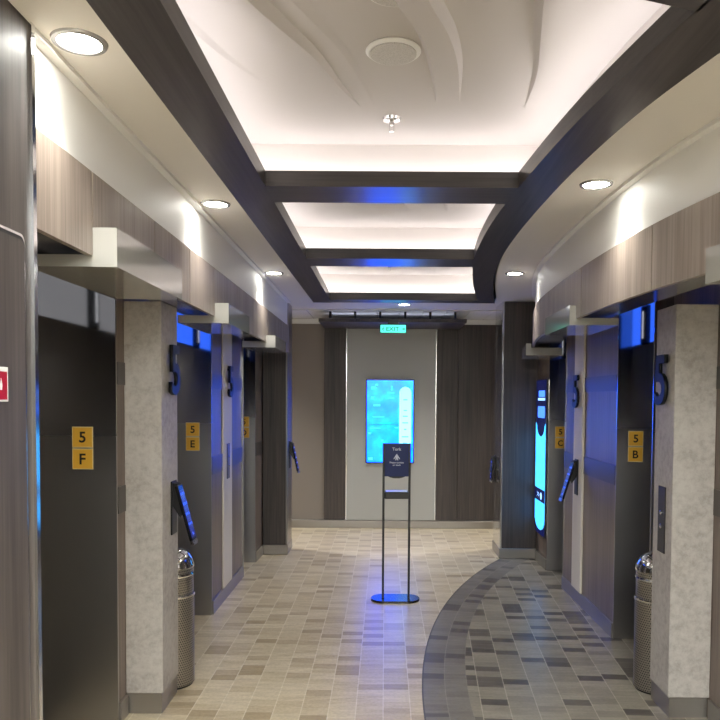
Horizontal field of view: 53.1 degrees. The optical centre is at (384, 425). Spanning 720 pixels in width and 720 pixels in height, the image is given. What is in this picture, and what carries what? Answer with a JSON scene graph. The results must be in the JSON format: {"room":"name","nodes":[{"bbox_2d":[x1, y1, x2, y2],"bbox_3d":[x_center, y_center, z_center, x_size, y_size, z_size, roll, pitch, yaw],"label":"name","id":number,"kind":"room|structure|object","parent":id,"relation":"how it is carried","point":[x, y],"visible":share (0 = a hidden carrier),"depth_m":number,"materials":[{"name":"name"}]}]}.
{"room":"elevator lobby","nodes":[
{"label":"elevator lobby","id":0,"kind":"room"},
{"bbox_2d":[0,0,286,719],"bbox_3d":[-1.463,0.209,2.650,1.076,2.560,9.280,0,2,0],"label":"wall","id":1,"kind":"structure","parent":0,"point":[65,115],"depth_m":2.08,"materials":[{"name":"white"}]},
{"bbox_2d":[0,225,30,719],"bbox_3d":[-0.923,0.537,1.396,0.009,2.007,0.948,0,2,0],"label":"door","id":2,"kind":"structure","parent":1,"relation":"in","point":[14,550],"depth_m":1.78,"materials":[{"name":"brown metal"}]},
{"bbox_2d":[0,367,7,401],"bbox_3d":[-0.912,-0.096,1.654,0.005,0.083,0.172,0,2,0],"label":"notice sign","id":3,"kind":"object","parent":2,"relation":"attached to","point":[3,370],"visible":1,"depth_m":1.72,"materials":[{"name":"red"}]},
{"bbox_2d":[28,22,42,719],"bbox_3d":[-0.923,0.241,1.908,0.012,2.560,0.018,0,2,0],"label":"trim","id":4,"kind":"structure","parent":1,"relation":"attached to","point":[31,27],"depth_m":1.89,"materials":[{"name":"silver metal"}]},
{"bbox_2d":[37,232,261,340],"bbox_3d":[-1.051,-0.659,4.568,0.209,0.012,5.380,0,2,0],"label":"trim","id":5,"kind":"structure","parent":1,"relation":"attached to","point":[45,245],"depth_m":2.38,"materials":[{"name":"grey"}]},
{"bbox_2d":[36,128,288,352],"bbox_3d":[-0.954,-0.760,4.563,0.020,0.264,5.354,0,2,0],"label":"fascia","id":6,"kind":"object","parent":1,"relation":"attached to","point":[72,200],"visible":0.79,"depth_m":2.44,"materials":[{"name":"wood"}]},
{"bbox_2d":[37,228,181,299],"bbox_3d":[-0.999,-0.583,2.674,0.294,0.124,0.771,0,2,0],"label":"canopy","id":7,"kind":"object","parent":6,"relation":"attached to","point":[119,266],"visible":0.93,"depth_m":2.48,"materials":[{"name":"grey"}]},
{"bbox_2d":[178,303,249,333],"bbox_3d":[-1.005,-0.635,4.319,0.282,0.111,0.681,0,2,0],"label":"canopy","id":8,"kind":"object","parent":6,"relation":"attached to","point":[228,319],"visible":1,"depth_m":4.09,"materials":[{"name":"grey"}]},
{"bbox_2d":[242,335,285,352],"bbox_3d":[-1.012,-0.690,6.128,0.266,0.096,0.701,0,2,0],"label":"canopy","id":9,"kind":"object","parent":6,"relation":"attached to","point":[273,344],"visible":1,"depth_m":5.81,"materials":[{"name":"grey"}]},
{"bbox_2d":[35,27,290,302],"bbox_3d":[-0.945,-1.135,4.550,0.032,0.014,5.380,0,2,0],"label":"trim","id":10,"kind":"structure","parent":1,"relation":"attached to","point":[41,42],"depth_m":2.59,"materials":[{"name":"white"}]},
{"bbox_2d":[255,441,261,455],"bbox_3d":[-1.248,0.224,7.119,0.008,0.130,0.330,0,2,2],"label":"metal band","id":11,"kind":"object","parent":1,"relation":"attached to","point":[258,445],"visible":1,"depth_m":7.09,"materials":[{"name":"grey metal"}]},
{"bbox_2d":[255,380,261,391],"bbox_3d":[-1.244,-0.391,7.096,0.008,0.110,0.330,0,2,2],"label":"metal band","id":12,"kind":"object","parent":1,"relation":"attached to","point":[258,384],"visible":1,"depth_m":7.06,"materials":[{"name":"grey metal"}]},
{"bbox_2d":[255,545,262,561],"bbox_3d":[-1.251,1.268,7.156,0.014,0.100,0.334,0,2,2],"label":"baseboard","id":13,"kind":"structure","parent":1,"relation":"attached to","point":[259,552],"depth_m":7.09,"materials":[{"name":"silver metal"}]},
{"bbox_2d":[116,299,241,701],"bbox_3d":[-1.634,0.251,4.920,0.735,2.300,2.888,0,2,0],"label":"wall","id":14,"kind":"structure","parent":0,"point":[216,338],"depth_m":5.39,"materials":[{"name":"brown wood"}]},
{"bbox_2d":[117,362,124,384],"bbox_3d":[-1.289,-0.254,3.512,0.008,0.110,0.097,0,2,0],"label":"metal band","id":15,"kind":"object","parent":14,"relation":"attached to","point":[120,365],"visible":1,"depth_m":3.50,"materials":[{"name":"grey metal"}]},
{"bbox_2d":[118,485,125,513],"bbox_3d":[-1.293,0.361,3.535,0.008,0.130,0.097,0,2,0],"label":"metal band","id":16,"kind":"object","parent":14,"relation":"attached to","point":[121,489],"visible":1,"depth_m":3.52,"materials":[{"name":"grey metal"}]},
{"bbox_2d":[119,695,128,719],"bbox_3d":[-1.297,1.405,3.574,0.014,0.100,0.095,0,2,0],"label":"baseboard","id":17,"kind":"structure","parent":14,"relation":"attached to","point":[123,704],"depth_m":3.56,"materials":[{"name":"silver metal"}]},
{"bbox_2d":[212,374,221,389],"bbox_3d":[-1.259,-0.326,5.392,0.008,0.110,0.330,0,2,0],"label":"metal band","id":18,"kind":"object","parent":14,"relation":"attached to","point":[216,379],"visible":1,"depth_m":5.39,"materials":[{"name":"grey metal"}]},
{"bbox_2d":[212,454,222,474],"bbox_3d":[-1.263,0.289,5.415,0.008,0.130,0.330,0,2,0],"label":"metal band","id":19,"kind":"object","parent":14,"relation":"attached to","point":[217,461],"visible":1,"depth_m":5.41,"materials":[{"name":"grey metal"}]},
{"bbox_2d":[222,334,231,588],"bbox_3d":[-1.259,0.171,5.741,0.012,2.200,0.310,0,2,0],"label":"stone strip","id":20,"kind":"object","parent":14,"relation":"attached to","point":[226,338],"visible":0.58,"depth_m":5.70,"materials":[{"name":"beige"}]},
{"bbox_2d":[227,443,229,478],"bbox_3d":[-1.248,0.281,5.750,0.011,0.280,0.090,0,2,0],"label":"plate","id":21,"kind":"object","parent":20,"relation":"attached to","point":[228,444],"visible":1,"depth_m":5.74,"materials":[{"name":"grey metal"}]},
{"bbox_2d":[227,366,233,396],"bbox_3d":[-1.233,-0.348,5.721,0.034,0.246,0.136,0,2,0],"label":"number sign","id":22,"kind":"object","parent":20,"relation":"attached to","point":[230,368],"depth_m":5.70,"materials":[{"name":"black"}]},
{"bbox_2d":[212,566,242,614],"bbox_3d":[-1.267,1.318,5.848,0.014,0.100,1.115,0,2,0],"label":"baseboard","id":23,"kind":"structure","parent":14,"relation":"attached to","point":[224,593],"depth_m":5.72,"materials":[{"name":"silver metal"}]},
{"bbox_2d":[232,447,241,465],"bbox_3d":[-1.263,0.261,6.132,0.008,0.130,0.445,0,2,0],"label":"metal band","id":24,"kind":"object","parent":14,"relation":"attached to","point":[236,453],"visible":0.86,"depth_m":6.11,"materials":[{"name":"grey metal"}]},
{"bbox_2d":[232,377,241,390],"bbox_3d":[-1.259,-0.353,6.109,0.008,0.110,0.445,0,2,0],"label":"metal band","id":25,"kind":"object","parent":14,"relation":"attached to","point":[237,381],"visible":0.64,"depth_m":6.12,"materials":[{"name":"grey metal"}]},
{"bbox_2d":[255,352,262,550],"bbox_3d":[-1.619,0.160,7.278,0.765,2.300,0.668,0,2,0],"label":"wall","id":26,"kind":"structure","parent":0,"point":[258,356],"depth_m":7.15,"materials":[{"name":"brown wood"}]},
{"bbox_2d":[8,0,719,319],"bbox_3d":[0.038,-1.178,5.008,6.494,0.050,7.700,0,2,0],"label":"ceiling","id":27,"kind":"structure","parent":0,"point":[112,75],"depth_m":2.88,"materials":[{"name":"white paint"}]},
{"bbox_2d":[49,27,108,55],"bbox_3d":[-0.828,-1.038,1.952,0.148,0.007,0.148,0,2,0],"label":"recessed light","id":28,"kind":"object","parent":27,"relation":"in","point":[76,41],"visible":1,"depth_m":1.95,"materials":[{"name":"grey"}]},
{"bbox_2d":[86,0,330,302],"bbox_3d":[-0.607,-1.112,4.061,0.172,0.068,5.800,0,2,0],"label":"ceiling beam","id":29,"kind":"structure","parent":27,"relation":"attached to","point":[157,37],"depth_m":2.29,"materials":[{"name":"brown wood"}]},
{"bbox_2d":[265,170,518,203],"bbox_3d":[0.030,-1.077,3.261,1.102,0.068,0.260,0,2,0],"label":"ceiling beam","id":30,"kind":"structure","parent":29,"relation":"attached to","point":[282,186],"depth_m":3.13,"materials":[{"name":"brown wood"}]},
{"bbox_2d":[200,200,230,208],"bbox_3d":[-0.843,-1.100,3.581,0.148,0.007,0.148,0,2,0],"label":"recessed light","id":31,"kind":"object","parent":27,"relation":"in","point":[218,204],"visible":1,"depth_m":3.57,"materials":[{"name":"grey"}]},
{"bbox_2d":[264,271,282,274],"bbox_3d":[-0.857,-1.177,5.559,0.148,0.007,0.148,0,2,0],"label":"recessed light","id":32,"kind":"object","parent":27,"relation":"in","point":[266,272],"visible":1,"depth_m":5.54,"materials":[{"name":"grey"}]},
{"bbox_2d":[306,248,473,266],"bbox_3d":[0.047,-1.139,4.890,1.134,0.068,0.280,0,2,0],"label":"ceiling beam","id":33,"kind":"structure","parent":27,"relation":"attached to","point":[371,257],"depth_m":4.75,"materials":[{"name":"brown wood"}]},
{"bbox_2d":[292,309,495,310],"bbox_3d":[0.059,-1.300,7.816,6.300,0.102,0.020,0,2,0],"label":"trim","id":34,"kind":"structure","parent":27,"relation":"attached to","point":[292,309],"depth_m":7.81,"materials":[{"name":"white"}]},
{"bbox_2d":[320,274,474,292],"bbox_3d":[0.183,-1.363,6.930,1.748,0.225,0.015,0,2,0],"label":"trim","id":35,"kind":"structure","parent":27,"relation":"attached to","point":[373,283],"depth_m":6.92,"materials":[{"name":"white paint"}]},
{"bbox_2d":[329,292,478,302],"bbox_3d":[0.194,-1.213,6.838,1.428,0.068,0.200,0,2,0],"label":"ceiling beam","id":36,"kind":"structure","parent":27,"relation":"attached to","point":[353,297],"depth_m":6.74,"materials":[{"name":"brown wood"}]},
{"bbox_2d":[505,272,523,275],"bbox_3d":[0.993,-1.162,5.509,0.148,0.007,0.148,0,2,0],"label":"recessed light","id":37,"kind":"object","parent":27,"relation":"in","point":[507,273],"visible":1,"depth_m":5.50,"materials":[{"name":"grey"}]},
{"bbox_2d":[473,0,719,302],"bbox_3d":[0.807,-1.102,4.051,0.500,0.068,5.780,0,2,0],"label":"ceiling beam","id":38,"kind":"structure","parent":27,"relation":"attached to","point":[680,41],"depth_m":2.30,"materials":[{"name":"brown wood"}]},
{"bbox_2d":[579,179,613,189],"bbox_3d":[0.942,-1.074,3.211,0.148,0.007,0.148,0,2,0],"label":"recessed light","id":39,"kind":"object","parent":27,"relation":"in","point":[594,184],"visible":1,"depth_m":3.21,"materials":[{"name":"grey"}]},
{"bbox_2d":[292,313,483,518],"bbox_3d":[0.101,-0.092,8.913,6.600,2.700,0.100,0,2,0],"label":"wall","id":40,"kind":"structure","parent":0,"point":[307,339],"depth_m":8.87,"materials":[{"name":"brown"}]},
{"bbox_2d":[292,319,319,323],"bbox_3d":[-1.966,-1.282,8.803,2.450,0.060,0.030,0,2,0],"label":"trim","id":41,"kind":"structure","parent":40,"relation":"attached to","point":[294,321],"depth_m":8.79,"materials":[{"name":"white"}]},
{"bbox_2d":[324,329,345,519],"bbox_3d":[-0.611,-0.021,8.841,0.268,2.355,0.050,0,2,0],"label":"cladding","id":42,"kind":"object","parent":40,"relation":"attached to","point":[334,339],"visible":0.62,"depth_m":8.81,"materials":[{"name":"brown wood"}]},
{"bbox_2d":[345,329,436,519],"bbox_3d":[0.073,-0.016,8.834,1.104,2.355,0.064,0,2,0],"label":"wall panel","id":43,"kind":"object","parent":40,"relation":"attached to","point":[370,353],"visible":0.63,"depth_m":8.80,"materials":[{"name":"painted wall"},{"name":"chrome"}]},
{"bbox_2d":[366,379,413,462],"bbox_3d":[0.061,-0.052,8.780,0.586,1.020,0.049,0,2,0],"label":"wall display","id":44,"kind":"object","parent":43,"relation":"attached to","point":[389,402],"visible":0.87,"depth_m":8.76,"materials":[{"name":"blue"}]},
{"bbox_2d":[292,519,492,528],"bbox_3d":[0.092,1.213,8.881,6.600,0.095,0.065,0,2,0],"label":"baseboard","id":45,"kind":"structure","parent":40,"relation":"attached to","point":[296,523],"depth_m":8.85,"materials":[{"name":"silver metal"}]},
{"bbox_2d":[319,311,466,328],"bbox_3d":[0.086,-1.223,8.399,1.645,0.120,0.840,0,2,0],"label":"canopy","id":46,"kind":"object","parent":40,"relation":"attached to","point":[327,323],"visible":0.96,"depth_m":8.07,"materials":[{"name":"black metal"}]},
{"bbox_2d":[380,319,406,332],"bbox_3d":[0.090,-1.098,7.949,0.300,0.155,0.040,0,2,0],"label":"exit sign","id":47,"kind":"object","parent":46,"relation":"hanging from","point":[393,326],"visible":1,"depth_m":7.93,"materials":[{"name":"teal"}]},
{"bbox_2d":[435,329,458,519],"bbox_3d":[0.757,-0.012,8.841,0.267,2.355,0.050,0,2,0],"label":"cladding","id":48,"kind":"object","parent":40,"relation":"attached to","point":[447,339],"visible":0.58,"depth_m":8.81,"materials":[{"name":"brown wood"}]},
{"bbox_2d":[457,325,494,519],"bbox_3d":[1.947,-0.027,8.850,2.107,2.400,0.030,0,2,0],"label":"cladding","id":49,"kind":"object","parent":40,"relation":"attached to","point":[476,348],"visible":0.24,"depth_m":8.84,"materials":[{"name":"brown wood"}]},
{"bbox_2d":[465,320,495,324],"bbox_3d":[2.158,-1.254,8.798,2.500,0.060,0.040,0,2,0],"label":"trim","id":50,"kind":"structure","parent":40,"relation":"attached to","point":[469,322],"depth_m":8.78,"materials":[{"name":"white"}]},
{"bbox_2d":[124,528,707,719],"bbox_3d":[0.090,1.511,3.661,6.600,0.100,11.200,0,2,0],"label":"floor","id":51,"kind":"structure","parent":0,"point":[302,635],"depth_m":4.70,"materials":[{"name":"tile"}]},
{"bbox_2d":[124,301,177,712],"bbox_3d":[-1.204,0.414,3.724,0.186,2.070,0.270,0,2,0],"label":"stone pillar","id":52,"kind":"structure","parent":51,"relation":"on","point":[150,411],"depth_m":3.60,"materials":[{"name":"grey stone"}]},
{"bbox_2d":[169,345,179,394],"bbox_3d":[-1.089,-0.284,3.702,0.034,0.255,0.141,0,2,0],"label":"number sign","id":53,"kind":"object","parent":52,"relation":"attached to","point":[174,388],"depth_m":3.67,"materials":[{"name":"black"}]},
{"bbox_2d":[171,480,197,545],"bbox_3d":[-1.051,0.456,3.776,0.120,0.336,0.090,0,2,0],"label":"keypad","id":54,"kind":"object","parent":52,"relation":"attached to","point":[179,505],"visible":1,"depth_m":3.74,"materials":[{"name":"black plastic"}]},
{"bbox_2d":[177,547,194,689],"bbox_3d":[-1.179,1.057,4.009,0.238,0.765,0.238,1,2,19],"label":"litter bin","id":55,"kind":"object","parent":51,"relation":"on","point":[186,592],"visible":0.38,"depth_m":3.94,"materials":[{"name":"metal"}]},
{"bbox_2d":[263,303,291,554],"bbox_3d":[-1.110,0.027,7.447,0.260,2.560,0.340,0,2,0],"label":"pillar","id":56,"kind":"structure","parent":51,"relation":"on","point":[277,367],"depth_m":7.30,"materials":[{"name":"brown wood"}]},
{"bbox_2d":[289,441,299,473],"bbox_3d":[-0.937,0.325,7.458,0.100,0.335,0.090,0,2,0],"label":"keypad","id":57,"kind":"object","parent":56,"relation":"attached to","point":[292,452],"visible":1,"depth_m":7.42,"materials":[{"name":"black plastic"}]},
{"bbox_2d":[371,443,418,603],"bbox_3d":[0.085,0.760,5.693,0.385,1.245,0.220,0,2,0],"label":"stand","id":58,"kind":"object","parent":51,"relation":"on","point":[396,456],"visible":1,"depth_m":5.65,"materials":[{"name":"black"}]},
{"bbox_2d":[385,491,408,498],"bbox_3d":[0.090,0.543,5.650,0.188,0.053,0.110,0,2,0],"label":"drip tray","id":59,"kind":"object","parent":58,"relation":"on","point":[388,494],"depth_m":5.60,"materials":[{"name":"black plastic"}]},
{"bbox_2d":[492,302,537,558],"bbox_3d":[1.334,0.045,7.389,0.369,2.560,0.455,0,2,0],"label":"pillar","id":60,"kind":"structure","parent":51,"relation":"on","point":[516,378],"depth_m":7.19,"materials":[{"name":"brown wood"}]},
{"bbox_2d":[489,455,495,482],"bbox_3d":[1.122,0.450,7.543,0.060,0.284,0.090,0,2,0],"label":"keypad","id":61,"kind":"object","parent":60,"relation":"attached to","point":[493,458],"visible":1,"depth_m":7.51,"materials":[{"name":"black plastic"}]},
{"bbox_2d":[633,551,652,694],"bbox_3d":[1.498,1.075,3.979,0.238,0.765,0.238,1,2,19],"label":"litter bin","id":62,"kind":"object","parent":51,"relation":"on","point":[643,595],"visible":0.43,"depth_m":3.92,"materials":[{"name":"metal"}]},
{"bbox_2d":[650,304,718,717],"bbox_3d":[1.531,0.433,3.704,0.208,2.070,0.250,0,2,0],"label":"stone pillar","id":63,"kind":"structure","parent":51,"relation":"on","point":[685,425],"depth_m":3.59,"materials":[{"name":"grey stone"}]},
{"bbox_2d":[654,354,667,404],"bbox_3d":[1.415,-0.232,3.668,0.034,0.255,0.141,0,2,0],"label":"number sign","id":64,"kind":"object","parent":63,"relation":"attached to","point":[660,377],"depth_m":3.65,"materials":[{"name":"black"}]},
{"bbox_2d":[657,485,665,553],"bbox_3d":[1.421,0.482,3.706,0.011,0.340,0.090,0,2,0],"label":"plate","id":65,"kind":"object","parent":63,"relation":"attached to","point":[661,490],"visible":1,"depth_m":3.70,"materials":[{"name":"grey"}]},
{"bbox_2d":[176,0,663,274],"bbox_3d":[0.155,-1.306,4.068,1.808,0.071,5.730,0,2,0],"label":"ceiling","id":66,"kind":"structure","parent":0,"point":[485,72],"depth_m":2.61,"materials":[{"name":"grey"}]},
{"bbox_2d":[371,0,398,6],"bbox_3d":[0.028,-1.257,2.073,0.190,0.016,0.190,0,2,0],"label":"ceiling speaker","id":67,"kind":"object","parent":66,"relation":"attached to","point":[389,3],"visible":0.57,"depth_m":2.13,"materials":[{"name":"white"}]},
{"bbox_2d":[382,115,400,132],"bbox_3d":[0.029,-1.275,3.053,0.080,0.056,0.080,0,2,0],"label":"sprinkler head","id":68,"kind":"object","parent":66,"relation":"attached to","point":[391,120],"visible":1,"depth_m":3.04},
{"bbox_2d":[365,37,420,65],"bbox_3d":[0.028,-1.272,2.453,0.190,0.016,0.190,0,2,0],"label":"ceiling speaker","id":69,"kind":"object","parent":66,"relation":"attached to","point":[393,51],"visible":1,"depth_m":2.43,"materials":[{"name":"white"}]},
{"bbox_2d":[370,42,416,64],"bbox_3d":[0.028,-1.266,2.453,0.158,0.005,0.158,2,3,40],"label":"grille","id":70,"kind":"object","parent":69,"relation":"attached to","point":[385,53],"depth_m":2.44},
{"bbox_2d":[535,315,617,622],"bbox_3d":[1.960,0.095,6.194,0.878,2.560,2.828,0,2,0],"label":"wall","id":71,"kind":"structure","parent":0,"point":[601,347],"depth_m":5.23,"materials":[{"name":"brown wood"}]},
{"bbox_2d":[535,549,545,569],"bbox_3d":[1.506,1.294,6.967,0.014,0.100,0.475,0,2,0],"label":"baseboard","id":72,"kind":"structure","parent":71,"relation":"attached to","point":[539,557],"depth_m":6.94,"materials":[{"name":"silver metal"}]},
{"bbox_2d":[535,380,548,538],"bbox_3d":[1.503,0.305,6.911,0.032,1.480,0.450,0,2,0],"label":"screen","id":73,"kind":"object","parent":71,"relation":"attached to","point":[542,399],"visible":1,"depth_m":6.84,"materials":[{"name":"blue"}]},
{"bbox_2d":[564,451,572,467],"bbox_3d":[1.518,0.288,5.920,0.008,0.130,0.290,0,2,-1],"label":"metal band","id":74,"kind":"object","parent":71,"relation":"attached to","point":[568,456],"visible":0.64,"depth_m":5.94,"materials":[{"name":"grey metal"}]},
{"bbox_2d":[566,379,572,392],"bbox_3d":[1.522,-0.327,5.896,0.008,0.110,0.290,0,2,-1],"label":"metal band","id":75,"kind":"object","parent":71,"relation":"attached to","point":[569,382],"visible":0.64,"depth_m":5.92,"materials":[{"name":"grey metal"}]},
{"bbox_2d":[571,335,585,593],"bbox_3d":[1.518,0.194,5.641,0.019,2.200,0.250,0,2,0],"label":"stone strip","id":76,"kind":"object","parent":71,"relation":"attached to","point":[580,340],"visible":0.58,"depth_m":5.59,"materials":[{"name":"beige"}]},
{"bbox_2d":[559,459,578,501],"bbox_3d":[1.442,0.430,5.660,0.130,0.336,0.090,0,2,0],"label":"keypad","id":77,"kind":"object","parent":76,"relation":"attached to","point":[572,475],"visible":1,"depth_m":5.63,"materials":[{"name":"black plastic"}]},
{"bbox_2d":[572,375,578,407],"bbox_3d":[1.495,-0.266,5.614,0.034,0.255,0.141,0,2,0],"label":"number sign","id":78,"kind":"object","parent":76,"relation":"attached to","point":[575,402],"depth_m":5.59,"materials":[{"name":"black"}]},
{"bbox_2d":[561,576,612,637],"bbox_3d":[1.515,1.351,5.473,0.014,0.100,1.285,0,2,-1],"label":"baseboard","id":79,"kind":"structure","parent":71,"relation":"attached to","point":[581,600],"depth_m":5.34,"materials":[{"name":"silver metal"}]},
{"bbox_2d":[583,457,615,484],"bbox_3d":[1.529,0.318,5.156,0.008,0.130,0.720,0,2,-1],"label":"metal band","id":80,"kind":"object","parent":71,"relation":"attached to","point":[603,471],"visible":1,"depth_m":5.12,"materials":[{"name":"grey metal"}]},
{"bbox_2d":[585,375,616,391],"bbox_3d":[1.533,-0.297,5.132,0.008,0.110,0.720,0,2,-1],"label":"metal band","id":81,"kind":"object","parent":71,"relation":"attached to","point":[609,382],"visible":1,"depth_m":5.09,"materials":[{"name":"grey metal"}]},
{"bbox_2d":[535,126,719,304],"bbox_3d":[1.411,-0.810,2.555,0.669,0.478,9.170,0,2,0],"label":"wall","id":82,"kind":"structure","parent":0,"point":[690,176],"depth_m":3.06,"materials":[{"name":"white"}]},
{"bbox_2d":[493,5,670,298],"bbox_3d":[0.908,-1.235,4.045,0.339,0.250,5.780,0,2,0],"label":"trim","id":83,"kind":"structure","parent":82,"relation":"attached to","point":[664,8],"depth_m":2.34,"materials":[{"name":"white paint"}]},
{"bbox_2d":[535,275,709,347],"bbox_3d":[1.410,-0.566,2.565,0.668,0.012,9.170,0,2,0],"label":"trim","id":84,"kind":"structure","parent":82,"relation":"attached to","point":[546,341],"depth_m":3.49,"materials":[{"name":"grey"}]},
{"bbox_2d":[532,116,719,300],"bbox_3d":[1.287,-1.043,2.546,0.481,0.014,9.170,0,2,0],"label":"trim","id":85,"kind":"structure","parent":82,"relation":"attached to","point":[714,124],"depth_m":3.16,"materials":[{"name":"white"}]},
{"bbox_2d":[532,192,719,347],"bbox_3d":[1.251,-0.726,4.054,0.389,0.264,6.144,0,2,1],"label":"fascia","id":86,"kind":"object","parent":82,"relation":"attached to","point":[670,251],"visible":0.87,"depth_m":3.02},
{"bbox_2d":[522,343,562,358],"bbox_3d":[1.382,-0.665,6.503,0.344,0.101,0.651,0,2,0],"label":"canopy","id":87,"kind":"object","parent":86,"relation":"attached to","point":[528,352],"visible":0.96,"depth_m":6.18,"materials":[{"name":"grey"}]},
{"bbox_2d":[545,305,618,334],"bbox_3d":[1.167,-0.621,4.303,0.294,0.109,0.651,0,2,0],"label":"canopy","id":88,"kind":"object","parent":86,"relation":"attached to","point":[564,321],"visible":1,"depth_m":4.12,"materials":[{"name":"grey"}]},
{"bbox_2d":[705,244,719,283],"bbox_3d":[1.354,-0.532,2.106,0.401,0.121,0.807,0,2,-7],"label":"canopy","id":89,"kind":"object","parent":86,"relation":"attached to","point":[712,275],"visible":1,"depth_m":2.44,"materials":[{"name":"grey"}]},
{"bbox_2d":[674,284,719,716],"bbox_3d":[2.018,0.326,3.575,0.760,2.300,1.120,0,2,0],"label":"wall","id":90,"kind":"structure","parent":0,"point":[709,294],"depth_m":3.56,"materials":[{"name":"brown stone"}]},
{"bbox_2d":[707,700,719,719],"bbox_3d":[1.623,1.434,3.332,0.014,0.100,0.550,0,2,0],"label":"baseboard","id":91,"kind":"structure","parent":90,"relation":"attached to","point":[713,709],"depth_m":3.55,"materials":[{"name":"silver metal"}]},
{"bbox_2d":[713,489,719,516],"bbox_3d":[1.633,0.390,3.295,0.008,0.130,0.555,0,2,0],"label":"metal band","id":92,"kind":"object","parent":90,"relation":"attached to","point":[716,503],"visible":1,"depth_m":3.54,"materials":[{"name":"grey metal"}]},
{"bbox_2d":[716,366,719,388],"bbox_3d":[1.637,-0.225,3.271,0.008,0.110,0.555,0,2,0],"label":"metal band","id":93,"kind":"object","parent":90,"relation":"attached to","point":[718,367],"visible":1,"depth_m":3.53,"materials":[{"name":"grey metal"}]},
{"bbox_3d":[0.256,-0.967,-0.438,2.700,0.050,3.200,0,2,0],"label":"ceiling","id":94,"kind":"structure","parent":0,"visible":0},
{"bbox_2d":[647,0,708,11],"bbox_3d":[0.143,-1.006,1.432,1.328,0.068,0.540,0,2,0],"label":"ceiling beam","id":95,"kind":"structure","parent":94,"relation":"attached to","point":[693,5],"depth_m":1.67,"materials":[{"name":"brown wood"}]},
{"bbox_3d":[0.159,-1.380,4.050,2.300,0.060,6.000,0,2,0],"label":"ceiling","id":96,"kind":"structure","parent":0,"visible":0},
{"bbox_2d":[295,227,481,248],"bbox_3d":[0.047,-1.291,5.022,1.477,0.225,0.015,0,2,0],"label":"trim","id":97,"kind":"structure","parent":96,"relation":"attached to","point":[312,237],"depth_m":5.01,"materials":[{"name":"white paint"}]},
{"bbox_2d":[252,144,538,171],"bbox_3d":[0.026,-1.228,3.383,1.437,0.225,0.015,0,2,0],"label":"light","id":98,"kind":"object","parent":96,"relation":"attached to","point":[285,157],"depth_m":3.38,"materials":[{"name":"white paint"}]},
{"bbox_3d":[-1.573,-1.022,4.715,0.840,0.260,5.700,0,2,0],"label":"wall","id":99,"kind":"structure","parent":0,"visible":0},
{"bbox_2d":[38,271,118,719],"bbox_3d":[-1.537,0.336,2.701,0.491,2.300,1.552,0,2,0],"label":"elevator door","id":100,"kind":"structure","parent":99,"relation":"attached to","point":[77,324],"depth_m":3.47,"materials":[{"name":"black metal"}]},
{"bbox_2d":[72,449,92,468],"bbox_3d":[-1.451,0.160,3.456,0.100,0.100,0.004,0,2,0],"label":"plate","id":101,"kind":"object","parent":100,"relation":"attached to","point":[81,458],"visible":1,"depth_m":3.46,"materials":[{"name":"brown"}]},
{"bbox_2d":[72,427,92,447],"bbox_3d":[-1.450,0.055,3.452,0.100,0.100,0.004,0,2,0],"label":"number plate","id":102,"kind":"object","parent":100,"relation":"attached to","point":[82,437],"visible":1,"depth_m":3.45,"materials":[{"name":"brown"}]},
{"bbox_2d":[177,312,211,614],"bbox_3d":[-1.421,0.260,4.715,0.321,2.300,1.062,0,2,0],"label":"elevator door","id":103,"kind":"structure","parent":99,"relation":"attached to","point":[194,360],"depth_m":5.23,"materials":[{"name":"black metal"}]},
{"bbox_2d":[186,437,199,450],"bbox_3d":[-1.396,0.133,5.226,0.100,0.100,0.004,0,2,0],"label":"plate","id":104,"kind":"object","parent":103,"relation":"attached to","point":[192,443],"visible":1,"depth_m":5.22,"materials":[{"name":"brown"}]},
{"bbox_2d":[186,422,199,435],"bbox_3d":[-1.395,0.028,5.222,0.100,0.100,0.004,0,2,0],"label":"number plate","id":105,"kind":"object","parent":103,"relation":"attached to","point":[192,429],"visible":1,"depth_m":5.22,"materials":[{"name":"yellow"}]},
{"bbox_2d":[242,339,254,576],"bbox_3d":[-1.406,0.185,6.653,0.311,2.300,0.582,0,2,0],"label":"entrance","id":106,"kind":"object","parent":99,"relation":"attached to","point":[248,356],"visible":0.09,"depth_m":6.93,"materials":[{"name":"black metal"}]},
{"bbox_3d":[1.852,-0.916,2.551,1.109,0.260,9.170,0,2,0],"label":"wall","id":107,"kind":"structure","parent":0,"visible":0},
{"bbox_2d":[546,337,566,575],"bbox_3d":[1.657,0.216,6.379,0.284,2.300,0.612,0,2,0],"label":"entrance","id":108,"kind":"object","parent":107,"relation":"attached to","point":[554,559],"visible":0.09,"depth_m":6.68,"materials":[{"name":"grey metal"}]},
{"bbox_2d":[555,438,563,448],"bbox_3d":[1.624,0.162,6.668,0.100,0.100,0.004,0,2,0],"label":"plate","id":109,"kind":"object","parent":108,"relation":"attached to","point":[559,442],"visible":0.88,"depth_m":6.67,"materials":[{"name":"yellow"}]},
{"bbox_2d":[555,426,564,436],"bbox_3d":[1.625,0.058,6.664,0.100,0.100,0.004,0,2,0],"label":"number plate","id":110,"kind":"object","parent":108,"relation":"attached to","point":[559,430],"visible":0.89,"depth_m":6.66,"materials":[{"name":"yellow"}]},
{"bbox_2d":[612,296,673,638],"bbox_3d":[1.715,0.290,4.460,0.366,2.300,0.652,0,2,0],"label":"elevator door","id":111,"kind":"structure","parent":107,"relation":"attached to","point":[637,328],"depth_m":4.77,"materials":[{"name":"black metal"}]},
{"bbox_2d":[628,447,642,461],"bbox_3d":[1.659,0.191,4.768,0.100,0.100,0.004,0,2,0],"label":"plate","id":112,"kind":"object","parent":111,"relation":"attached to","point":[635,454],"visible":1,"depth_m":4.77,"materials":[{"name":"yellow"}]},
{"bbox_2d":[628,431,643,445],"bbox_3d":[1.659,0.086,4.763,0.100,0.100,0.004,0,2,0],"label":"number plate","id":113,"kind":"object","parent":111,"relation":"attached to","point":[635,438],"visible":1,"depth_m":4.76,"materials":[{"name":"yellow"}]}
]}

